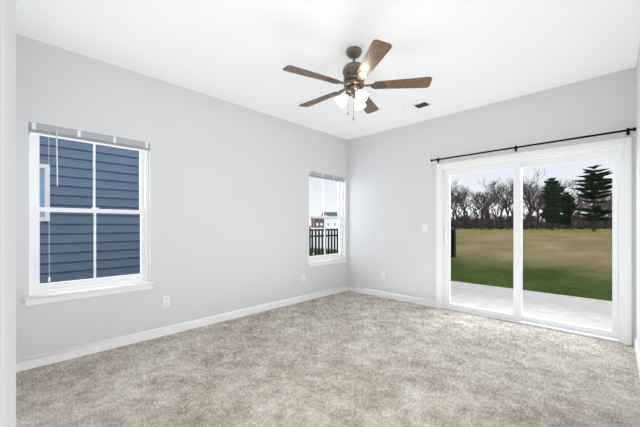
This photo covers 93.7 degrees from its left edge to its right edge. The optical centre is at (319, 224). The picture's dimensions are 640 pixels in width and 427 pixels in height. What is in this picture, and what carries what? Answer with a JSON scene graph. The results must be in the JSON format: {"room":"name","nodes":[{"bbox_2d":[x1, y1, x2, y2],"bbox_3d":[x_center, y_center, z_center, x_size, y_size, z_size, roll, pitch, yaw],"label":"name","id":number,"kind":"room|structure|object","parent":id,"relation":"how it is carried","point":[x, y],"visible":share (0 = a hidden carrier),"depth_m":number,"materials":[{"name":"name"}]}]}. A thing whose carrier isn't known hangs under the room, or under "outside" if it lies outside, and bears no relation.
{"room":"empty living room","nodes":[
{"label":"empty living room","id":0,"kind":"room"},
{"bbox_2d":[16,34,347,359],"bbox_3d":[-1.588,-0.120,3.433,0.150,2.860,6.150,0,0,44],"label":"wall","id":1,"kind":"structure","parent":0,"point":[228,182],"depth_m":3.38,"materials":[{"name":"white paint"}]},
{"bbox_2d":[29,129,147,294],"bbox_3d":[-2.156,-0.134,2.870,0.095,1.448,0.907,0,0,44],"label":"window","id":2,"kind":"structure","parent":1,"relation":"in","point":[35,287],"depth_m":2.73,"materials":[{"name":"white plastic"}]},
{"bbox_2d":[29,122,149,281],"bbox_3d":[-2.109,-0.183,2.824,0.042,1.348,0.902,0,0,44],"label":"blind","id":3,"kind":"object","parent":2,"relation":"attached to","point":[35,128],"depth_m":2.74,"materials":[{"name":"white plastic"}]},
{"bbox_2d":[23,281,154,305],"bbox_3d":[-2.094,0.627,2.809,0.087,0.075,0.980,0,0,44],"label":"trim","id":4,"kind":"structure","parent":1,"relation":"attached to","point":[36,299],"depth_m":2.74,"materials":[{"name":"white wood"}]},
{"bbox_2d":[163,295,169,306],"bbox_3d":[-1.660,0.825,3.245,0.008,0.116,0.072,0,0,44],"label":"outlet","id":5,"kind":"object","parent":1,"relation":"attached to","point":[166,299],"visible":1,"depth_m":3.24,"materials":[{"name":"white plastic"}]},
{"bbox_2d":[309,180,342,261],"bbox_3d":[0.074,-0.134,5.151,0.095,1.448,0.907,0,0,44],"label":"window","id":6,"kind":"structure","parent":1,"relation":"in","point":[339,217],"depth_m":5.41,"materials":[{"name":"white plastic"}]},
{"bbox_2d":[309,171,344,254],"bbox_3d":[0.121,-0.183,5.105,0.042,1.348,0.902,0,0,44],"label":"blind","id":7,"kind":"object","parent":6,"relation":"attached to","point":[311,174],"depth_m":5.06,"materials":[{"name":"white plastic"}]},
{"bbox_2d":[307,258,347,266],"bbox_3d":[0.136,0.627,5.091,0.087,0.075,0.980,0,0,44],"label":"trim","id":8,"kind":"structure","parent":1,"relation":"attached to","point":[337,260],"depth_m":5.02,"materials":[{"name":"white wood"}]},
{"bbox_2d":[16,285,639,377],"bbox_3d":[0.307,1.143,2.675,3.620,0.094,4.285,0,0,44],"label":"baseboard","id":9,"kind":"structure","parent":1,"relation":"attached to","point":[74,352],"depth_m":3.29,"materials":[{"name":"white wood"}]},
{"bbox_2d":[310,227,337,249],"bbox_3d":[-44.969,1.330,149.923,253.000,0.019,127.000,0,0,44],"label":"road","id":10,"kind":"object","parent":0,"point":[310,227],"depth_m":27.31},
{"bbox_2d":[16,291,639,426],"bbox_3d":[-0.334,1.250,2.019,3.920,0.120,6.180,0,0,44],"label":"floor","id":11,"kind":"structure","parent":0,"point":[346,358],"depth_m":2.37,"materials":[{"name":"beige carpet"}]},
{"bbox_2d":[16,0,639,139],"bbox_3d":[-0.292,-1.610,2.062,3.920,0.120,6.300,0,0,44],"label":"ceiling","id":12,"kind":"structure","parent":0,"point":[475,53],"depth_m":2.58,"materials":[{"name":"white paint"}]},
{"bbox_2d":[283,39,431,119],"bbox_3d":[0.267,-1.230,2.697,1.233,0.639,1.282,0,0,44],"label":"ceiling fan","id":13,"kind":"object","parent":12,"relation":"hanging from","point":[354,73],"depth_m":2.60,"materials":[{"name":"brown wood"}]},
{"bbox_2d":[402,100,431,110],"bbox_3d":[1.260,-1.541,3.900,0.330,0.017,0.170,0,0,44],"label":"ceiling vent","id":14,"kind":"object","parent":12,"relation":"in","point":[425,103],"visible":1,"depth_m":3.87,"materials":[{"name":"white metal"}]},
{"bbox_2d":[348,67,635,345],"bbox_3d":[1.857,-0.120,4.260,3.620,2.860,0.150,0,0,44],"label":"wall","id":15,"kind":"structure","parent":0,"point":[392,174],"depth_m":4.40,"materials":[{"name":"white paint"}]},
{"bbox_2d":[423,224,427,231],"bbox_3d":[1.556,0.040,4.439,0.072,0.116,0.021,0,0,44],"label":"wall switch","id":16,"kind":"object","parent":15,"relation":"attached to","point":[425,226],"visible":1,"depth_m":4.44,"materials":[{"name":"white plastic"}]},
{"bbox_2d":[442,145,621,342],"bbox_3d":[2.421,0.185,3.685,1.847,2.007,0.175,0,0,44],"label":"sliding patio door","id":17,"kind":"structure","parent":15,"relation":"in","point":[517,165],"depth_m":3.64,"materials":[{"name":"white plastic"}]},
{"bbox_2d":[430,127,635,162],"bbox_3d":[2.340,-0.928,3.627,2.042,0.070,0.080,0,0,44],"label":"curtain rod","id":18,"kind":"object","parent":15,"relation":"attached to","point":[627,130],"visible":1,"depth_m":3.40,"materials":[{"name":"black metal"}]},
{"bbox_2d":[436,137,631,345],"bbox_3d":[2.377,0.160,3.640,1.950,2.060,0.020,0,0,44],"label":"door frame","id":19,"kind":"structure","parent":15,"relation":"attached to","point":[626,142],"depth_m":3.00,"materials":[{"name":"white wood"}]},
{"bbox_2d":[636,43,639,352],"bbox_3d":[1.108,-0.120,0.797,0.150,2.860,6.150,0,0,44],"label":"wall","id":20,"kind":"structure","parent":0,"point":[638,57],"depth_m":2.66,"materials":[{"name":"white paint"}]},
{"bbox_3d":[-1.232,-0.180,1.100,3.620,2.740,0.120,0,0,44],"label":"wall","id":21,"kind":"structure","parent":0,"visible":0},
{"bbox_2d":[0,0,15,426],"bbox_3d":[-0.315,0.130,0.216,1.068,2.120,0.139,0,0,44],"label":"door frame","id":22,"kind":"structure","parent":21,"relation":"attached to","point":[7,7],"depth_m":0.58,"materials":[{"name":"white wood"}]},
{"label":"outside","id":23,"kind":"structure","parent":0,"visible":0},
{"bbox_2d":[309,226,618,301],"bbox_3d":[161.292,1.340,169.939,640.000,0.001,580.000,0,0,44],"label":"ground","id":24,"kind":"structure","parent":23,"point":[575,262],"depth_m":11.32,"materials":[{"name":"green plant"}]},
{"bbox_2d":[39,135,139,292],"bbox_3d":[-10.794,-2.833,4.637,9.800,8.345,19.600,0,0,44],"label":"neighboring house","id":25,"kind":"structure","parent":24,"relation":"on","point":[66,238],"depth_m":5.14,"materials":[{"name":"blue plastic"}]},
{"bbox_2d":[311,212,337,227],"bbox_3d":[2.570,-2.560,149.505,15.397,7.800,17.523,0,0,44],"label":"building","id":26,"kind":"structure","parent":24,"relation":"on","point":[315,222],"depth_m":145.82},
{"bbox_2d":[309,227,456,256],"bbox_3d":[2.675,0.680,9.545,0.190,1.320,8.440,0,0,44],"label":"fence","id":27,"kind":"object","parent":24,"relation":"on","point":[453,231],"visible":0.08,"depth_m":6.99,"materials":[{"name":"black metal"}]},
{"bbox_2d":[451,281,618,336],"bbox_3d":[3.194,1.282,4.676,4.250,0.114,2.308,0,0,44],"label":"patio slab","id":28,"kind":"object","parent":24,"relation":"on","point":[596,313],"visible":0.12,"depth_m":4.62,"materials":[{"name":"concrete"}]},
{"bbox_2d":[451,167,618,229],"bbox_3d":[70.290,-8.080,99.210,72.647,18.901,84.498,0,0,44],"label":"trees","id":29,"kind":"object","parent":24,"relation":"on","point":[457,199],"visible":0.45,"depth_m":90.06,"materials":[{"name":"grey plant"}]},
{"bbox_2d":[451,211,618,228],"bbox_3d":[87.920,-0.714,119.673,96.986,10.043,114.683,0,0,44],"label":"bushes","id":30,"kind":"object","parent":24,"relation":"on","point":[472,221],"visible":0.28,"depth_m":114.18,"materials":[{"name":"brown plant"}]},
{"bbox_2d":[539,165,618,231],"bbox_3d":[64.635,-5.477,75.085,14.787,13.634,39.620,0,0,44],"label":"trees","id":31,"kind":"object","parent":24,"relation":"on","point":[557,203],"visible":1,"depth_m":63.01,"materials":[{"name":"green plant"}]}
]}

